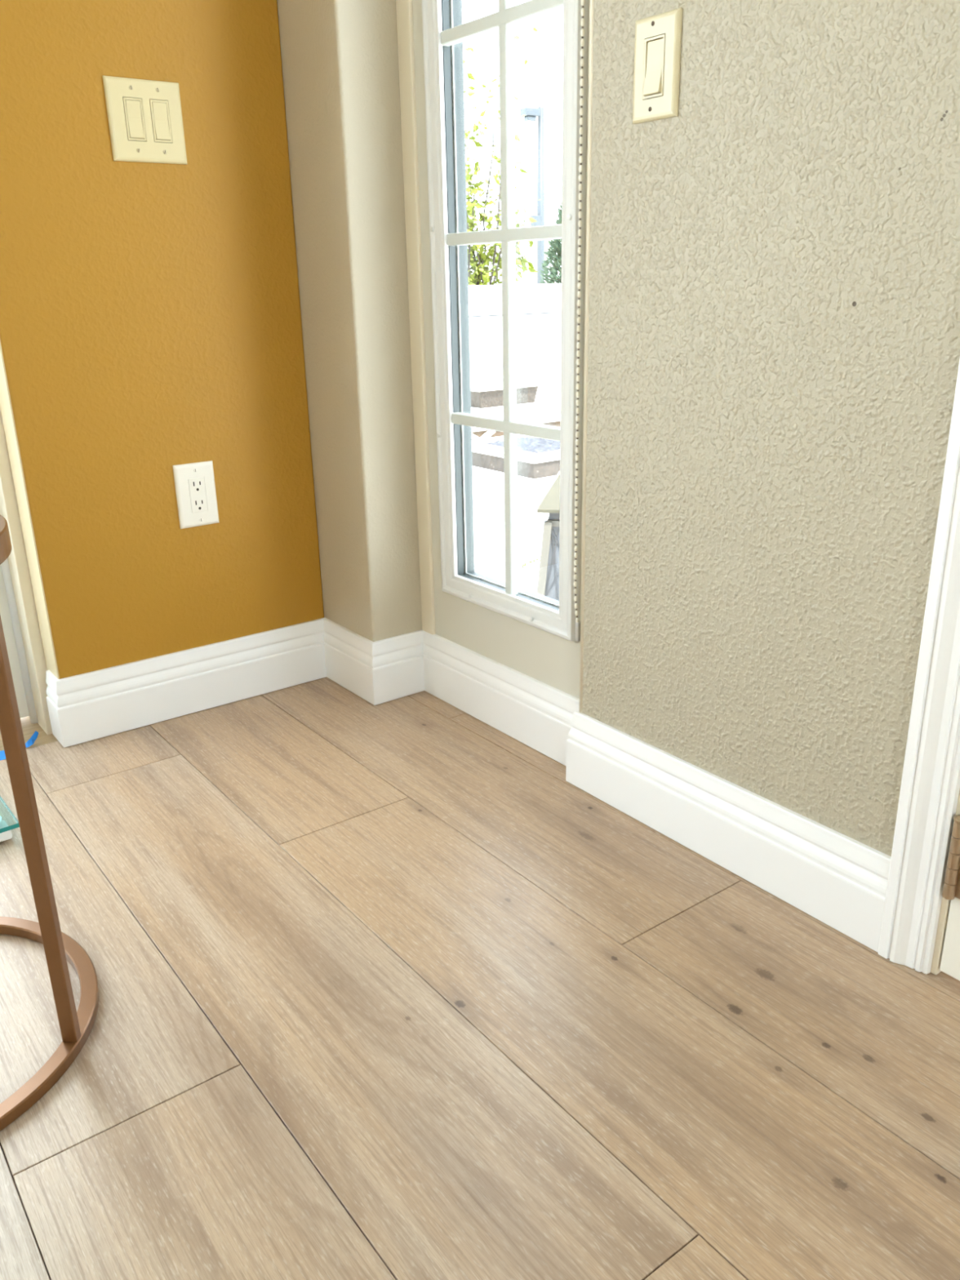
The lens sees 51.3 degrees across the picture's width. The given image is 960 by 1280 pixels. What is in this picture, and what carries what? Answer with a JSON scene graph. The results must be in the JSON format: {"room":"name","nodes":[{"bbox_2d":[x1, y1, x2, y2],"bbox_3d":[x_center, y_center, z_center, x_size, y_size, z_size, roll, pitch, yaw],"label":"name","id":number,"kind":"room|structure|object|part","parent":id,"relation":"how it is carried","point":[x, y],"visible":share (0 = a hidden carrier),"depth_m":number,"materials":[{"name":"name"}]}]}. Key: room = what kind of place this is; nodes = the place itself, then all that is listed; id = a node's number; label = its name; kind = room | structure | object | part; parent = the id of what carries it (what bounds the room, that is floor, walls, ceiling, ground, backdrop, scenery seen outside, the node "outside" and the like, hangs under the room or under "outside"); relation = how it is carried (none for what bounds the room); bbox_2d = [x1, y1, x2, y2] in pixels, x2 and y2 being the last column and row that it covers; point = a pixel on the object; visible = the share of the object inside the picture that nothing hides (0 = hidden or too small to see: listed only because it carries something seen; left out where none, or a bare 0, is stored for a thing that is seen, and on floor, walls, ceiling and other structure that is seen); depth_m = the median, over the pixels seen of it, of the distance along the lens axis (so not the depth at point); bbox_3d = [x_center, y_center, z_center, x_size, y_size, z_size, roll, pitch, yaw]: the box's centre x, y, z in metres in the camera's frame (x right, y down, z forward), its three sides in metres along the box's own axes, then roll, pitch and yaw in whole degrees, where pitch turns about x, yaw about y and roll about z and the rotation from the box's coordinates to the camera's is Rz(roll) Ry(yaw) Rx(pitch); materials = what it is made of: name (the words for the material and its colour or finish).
{"room":"living room","nodes":[
{"label":"living room","id":0,"kind":"room"},
{"bbox_2d":[0,715,57,751],"bbox_3d":[-1.542,0.353,1.462,1.743,0.023,0.272,-15,24,-34],"label":"floor","id":1,"kind":"structure","parent":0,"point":[28,728],"depth_m":1.87,"materials":[{"name":"beige wood"}]},
{"bbox_2d":[25,731,38,747],"bbox_3d":[-0.819,0.180,1.821,0.015,0.016,0.045,-3,20,-5],"label":"tape","id":2,"kind":"object","parent":1,"relation":"on","point":[31,741],"visible":0.92,"depth_m":1.82,"materials":[{"name":"blue plastic"}]},
{"bbox_2d":[45,670,63,746],"bbox_3d":[-0.767,0.124,1.811,0.015,0.124,0.075,-15,24,-34],"label":"baseboard","id":3,"kind":"structure","parent":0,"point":[51,698],"depth_m":1.81,"materials":[{"name":"white wood"}]},
{"bbox_2d":[0,0,324,679],"bbox_3d":[-0.620,-1.026,1.642,0.534,2.600,0.210,-15,24,-34],"label":"wall","id":4,"kind":"structure","parent":0,"point":[150,313],"depth_m":1.72,"materials":[{"name":"paint"}]},
{"bbox_2d":[0,558,37,723],"bbox_3d":[-0.876,-0.809,1.577,0.017,2.054,0.017,-15,24,-34],"label":"trim","id":5,"kind":"structure","parent":4,"relation":"attached to","point":[5,566],"depth_m":1.86,"materials":[{"name":"white wood"}]},
{"bbox_2d":[0,410,52,734],"bbox_3d":[-0.878,-0.820,1.598,0.021,2.068,0.182,-15,24,-34],"label":"door frame","id":6,"kind":"structure","parent":4,"relation":"attached to","point":[17,558],"depth_m":1.79,"materials":[{"name":"beige wood"}]},
{"bbox_2d":[0,341,59,679],"bbox_3d":[-0.790,-0.836,1.486,0.005,1.964,0.077,-15,24,-34],"label":"door frame","id":7,"kind":"structure","parent":4,"relation":"attached to","point":[6,408],"depth_m":1.71,"materials":[{"name":"beige paint"}]},
{"bbox_2d":[102,75,186,164],"bbox_3d":[-0.541,-0.843,1.624,0.123,0.121,0.010,-15,24,-34],"label":"light switch","id":8,"kind":"object","parent":4,"relation":"attached to","point":[145,121],"visible":1,"depth_m":1.62,"materials":[{"name":"beige plastic"}]},
{"bbox_2d":[124,99,144,138],"bbox_3d":[-0.557,-0.839,1.611,0.023,0.055,0.007,-15,24,-34],"label":"rocker switch","id":9,"kind":"object","parent":8,"relation":"attached to","point":[134,108],"depth_m":1.61,"materials":[{"name":"beige plastic"}]},
{"bbox_2d":[151,102,170,140],"bbox_3d":[-0.522,-0.849,1.635,0.023,0.055,0.007,-15,24,-34],"label":"rocker switch","id":10,"kind":"object","parent":8,"relation":"attached to","point":[161,111],"depth_m":1.63,"materials":[{"name":"beige plastic"}]},
{"bbox_2d":[56,617,326,747],"bbox_3d":[-0.536,0.074,1.938,0.548,0.124,0.015,-15,24,-34],"label":"baseboard","id":11,"kind":"structure","parent":4,"relation":"attached to","point":[108,701],"depth_m":1.91,"materials":[{"name":"white wood"}]},
{"bbox_2d":[172,460,218,528],"bbox_3d":[-0.521,-0.267,1.838,0.075,0.116,0.008,-15,24,-34],"label":"wall outlet","id":12,"kind":"object","parent":4,"relation":"attached to","point":[194,482],"visible":1,"depth_m":1.83,"materials":[{"name":"white plastic"}]},
{"bbox_2d":[187,476,207,512],"bbox_3d":[-0.519,-0.267,1.839,0.030,0.062,0.005,-15,24,-34],"label":"receptacle","id":13,"kind":"object","parent":12,"relation":"attached to","point":[197,486],"depth_m":1.84,"materials":[{"name":"white plastic"}]},
{"bbox_2d":[324,617,374,705],"bbox_3d":[-0.264,0.041,2.014,0.015,0.124,0.209,-15,24,-34],"label":"baseboard","id":14,"kind":"structure","parent":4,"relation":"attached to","point":[348,658],"depth_m":2.00,"materials":[{"name":"white wood"}]},
{"bbox_2d":[276,0,422,641],"bbox_3d":[-0.283,-1.077,1.764,0.163,2.600,0.404,-15,24,-34],"label":"wall column","id":15,"kind":"structure","parent":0,"point":[340,58],"depth_m":1.77,"materials":[{"name":"beige paint"}]},
{"bbox_2d":[372,629,424,705],"bbox_3d":[-0.159,0.053,1.973,0.133,0.124,0.015,-15,24,-34],"label":"baseboard","id":16,"kind":"structure","parent":15,"relation":"attached to","point":[397,662],"depth_m":1.97,"materials":[{"name":"white wood"}]},
{"bbox_2d":[395,0,435,634],"bbox_3d":[-0.124,-1.128,1.579,0.010,2.382,0.040,-15,24,-34],"label":"wall","id":17,"kind":"structure","parent":15,"relation":"attached to","point":[403,7],"depth_m":1.76,"materials":[{"name":"beige paint"}]},
{"bbox_2d":[0,676,959,1279],"bbox_3d":[-0.110,0.844,0.123,2.565,0.110,3.727,-15,24,-34],"label":"floor","id":18,"kind":"structure","parent":0,"point":[385,992],"depth_m":1.09,"materials":[{"name":"brown wood"}]},
{"bbox_2d":[0,750,5,760],"bbox_3d":[-0.904,0.220,1.739,0.176,0.001,0.044,-15,24,-34],"label":"tape","id":19,"kind":"object","parent":18,"relation":"on","point":[2,756],"visible":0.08,"depth_m":1.78,"materials":[{"name":"blue plastic"}]},
{"bbox_2d":[0,795,19,842],"bbox_3d":[-0.898,0.282,1.522,0.300,0.032,0.300,-16,25,-35],"label":"bathroom scale","id":20,"kind":"object","parent":18,"relation":"on","point":[6,833],"visible":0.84,"depth_m":1.49,"materials":[{"name":"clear glass"}]},
{"bbox_2d":[0,514,98,1131],"bbox_3d":[-0.654,0.181,1.005,0.433,0.562,0.433,-15,24,-34],"label":"side table","id":21,"kind":"object","parent":18,"relation":"on","point":[76,1026],"visible":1,"depth_m":1.02,"materials":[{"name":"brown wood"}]},
{"bbox_3d":[-0.447,0.187,0.994,0.017,0.521,0.011,0,20,4],"label":"leg","id":22,"kind":"part","parent":21,"relation":"part of","materials":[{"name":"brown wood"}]},
{"bbox_2d":[412,0,590,698],"bbox_3d":[0.035,-0.973,1.455,0.045,2.600,0.498,-15,24,-34],"label":"wall","id":23,"kind":"structure","parent":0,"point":[553,660],"depth_m":1.74,"materials":[{"name":"beige paint"}]},
{"bbox_2d":[422,631,579,765],"bbox_3d":[0.033,0.103,1.823,0.015,0.124,0.498,-15,24,-34],"label":"baseboard","id":24,"kind":"structure","parent":23,"relation":"attached to","point":[539,715],"depth_m":1.81,"materials":[{"name":"white wood"}]},
{"bbox_2d":[421,0,588,643],"bbox_3d":[0.042,-0.770,1.506,0.055,1.538,0.376,-15,24,-34],"label":"window","id":25,"kind":"structure","parent":23,"relation":"attached to","point":[444,33],"depth_m":1.60,"materials":[{"name":"white plastic"}]},
{"bbox_2d":[573,0,585,641],"bbox_3d":[0.139,-0.662,1.342,0.008,1.408,0.015,-15,24,-34],"label":"chain","id":26,"kind":"object","parent":25,"relation":"hanging from","point":[583,2],"visible":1,"depth_m":1.42,"materials":[{"name":"white plastic"}]},
{"bbox_2d":[582,0,959,856],"bbox_3d":[1.043,-0.527,0.157,0.080,2.600,2.908,-15,24,-34],"label":"wall","id":27,"kind":"structure","parent":0,"point":[774,355],"depth_m":1.18,"materials":[{"name":"beige paint"}]},
{"bbox_2d":[579,0,594,712],"bbox_3d":[0.140,-0.997,1.198,0.010,2.364,0.010,-15,24,-34],"label":"trim","id":28,"kind":"structure","parent":27,"relation":"attached to","point":[591,11],"depth_m":1.40,"materials":[{"name":"beige"}]},
{"bbox_2d":[632,7,682,124],"bbox_3d":[0.210,-0.689,1.204,0.012,0.112,0.074,-15,24,-34],"label":"light switch","id":29,"kind":"object","parent":27,"relation":"attached to","point":[658,37],"visible":1,"depth_m":1.20,"materials":[{"name":"beige plastic"}]},
{"bbox_2d":[565,711,891,951],"bbox_3d":[0.317,0.245,1.411,0.015,0.124,0.570,-15,24,-34],"label":"baseboard","id":30,"kind":"structure","parent":27,"relation":"attached to","point":[838,880],"depth_m":1.36,"materials":[{"name":"white wood"}]},
{"bbox_2d":[877,359,959,973],"bbox_3d":[0.485,-0.597,0.840,0.017,2.089,0.058,-15,24,-34],"label":"trim","id":31,"kind":"structure","parent":27,"relation":"attached to","point":[930,787],"depth_m":1.10,"materials":[{"name":"white wood"}]},
{"bbox_2d":[930,789,959,974],"bbox_3d":[0.542,-0.575,0.851,0.074,2.039,0.009,-15,24,-34],"label":"trim","id":32,"kind":"structure","parent":27,"relation":"attached to","point":[945,904],"depth_m":1.16,"materials":[{"name":"beige paint"}]},
{"bbox_2d":[939,815,959,980],"bbox_3d":[0.758,-0.468,0.536,0.049,2.025,0.792,-15,24,-34],"label":"door","id":33,"kind":"structure","parent":27,"relation":"in","point":[950,959],"depth_m":1.13,"materials":[{"name":"white paint"}]},
{"bbox_3d":[-1.622,-0.811,1.103,1.766,2.600,0.156,-15,24,-34],"label":"wall door","id":34,"kind":"structure","parent":0,"visible":0},
{"bbox_2d":[0,564,29,718],"bbox_3d":[-1.237,-0.727,1.356,0.859,2.044,0.054,-15,24,-34],"label":"door","id":35,"kind":"structure","parent":34,"relation":"attached to","point":[5,614],"depth_m":1.88,"materials":[{"name":"white paint"}]},
{"label":"outside","id":36,"kind":"structure","parent":0,"visible":0},
{"bbox_2d":[471,384,560,592],"bbox_3d":[-5.116,-1.799,8.245,60.000,0.200,44.000,-15,24,-34],"label":"ground","id":37,"kind":"structure","parent":36,"point":[488,485],"depth_m":4.02,"materials":[{"name":"concrete"}]},
{"bbox_2d":[462,26,540,285],"bbox_3d":[-0.394,-4.045,9.307,2.079,3.133,1.426,-15,24,-34],"label":"tree","id":38,"kind":"object","parent":37,"relation":"on","point":[480,276],"visible":0.14,"depth_m":9.43,"materials":[{"name":"green plant"}]},
{"bbox_2d":[470,378,542,408],"bbox_3d":[0.095,-1.905,7.717,0.610,0.150,0.470,-15,24,-34],"label":"planter box","id":39,"kind":"object","parent":37,"relation":"on","point":[484,393],"visible":0.52,"depth_m":7.53,"materials":[{"name":"grey concrete"}]},
{"bbox_2d":[468,283,561,386],"bbox_3d":[0.987,-2.839,9.215,10.700,0.857,0.320,-15,24,-34],"label":"wall","id":40,"kind":"structure","parent":37,"relation":"on","point":[538,306],"depth_m":8.59,"materials":[{"name":"white paint"}]},
{"bbox_2d":[471,434,559,479],"bbox_3d":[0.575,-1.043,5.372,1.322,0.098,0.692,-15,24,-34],"label":"outdoor table","id":41,"kind":"object","parent":37,"relation":"on","point":[536,457],"visible":0.26,"depth_m":5.00,"materials":[{"name":"white paint"}]},
{"bbox_2d":[471,407,559,439],"bbox_3d":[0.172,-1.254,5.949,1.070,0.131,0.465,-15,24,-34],"label":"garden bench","id":42,"kind":"object","parent":37,"relation":"on","point":[550,416],"visible":0.14,"depth_m":5.90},
{"bbox_3d":[0.164,-1.275,5.952,1.050,0.058,0.420,-15,24,-34],"label":"seat","id":43,"kind":"part","parent":42,"relation":"part of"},
{"bbox_2d":[517,555,540,568],"bbox_3d":[0.197,-0.276,3.377,0.038,0.021,0.238,15,25,38],"label":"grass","id":44,"kind":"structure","parent":37,"relation":"on","point":[538,557],"depth_m":3.35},
{"bbox_2d":[520,97,544,284],"bbox_3d":[1.020,-8.011,18.911,0.499,4.020,0.200,-15,24,-34],"label":"street lamp","id":45,"kind":"object","parent":37,"relation":"on","point":[531,113],"visible":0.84,"depth_m":18.71,"materials":[{"name":"white metal"}]},
{"bbox_2d":[536,470,559,600],"bbox_3d":[0.328,-0.389,2.906,0.312,0.548,0.312,2,20,9],"label":"lantern","id":46,"kind":"object","parent":37,"relation":"on","point":[548,585],"visible":0.22,"depth_m":2.83,"materials":[{"name":"metal"}]},
{"bbox_3d":[0.183,-0.223,2.853,0.044,0.232,0.044,2,20,9],"label":"post","id":47,"kind":"part","parent":46,"relation":"part of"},
{"bbox_3d":[0.311,-0.215,2.839,0.270,0.212,0.024,2,20,9],"label":"lattice panel","id":48,"kind":"part","parent":46,"relation":"part of","materials":[{"name":"white glass"}]},
{"bbox_3d":[0.329,-0.365,2.915,0.245,0.018,0.245,2,20,9],"label":"rail","id":49,"kind":"part","parent":46,"relation":"part of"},
{"bbox_2d":[538,201,561,284],"bbox_3d":[1.283,-5.110,13.507,1.002,2.211,0.994,-15,24,-34],"label":"bush","id":50,"kind":"object","parent":37,"relation":"on","point":[555,247],"visible":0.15,"depth_m":13.37,"materials":[{"name":"green plant"}]}
]}

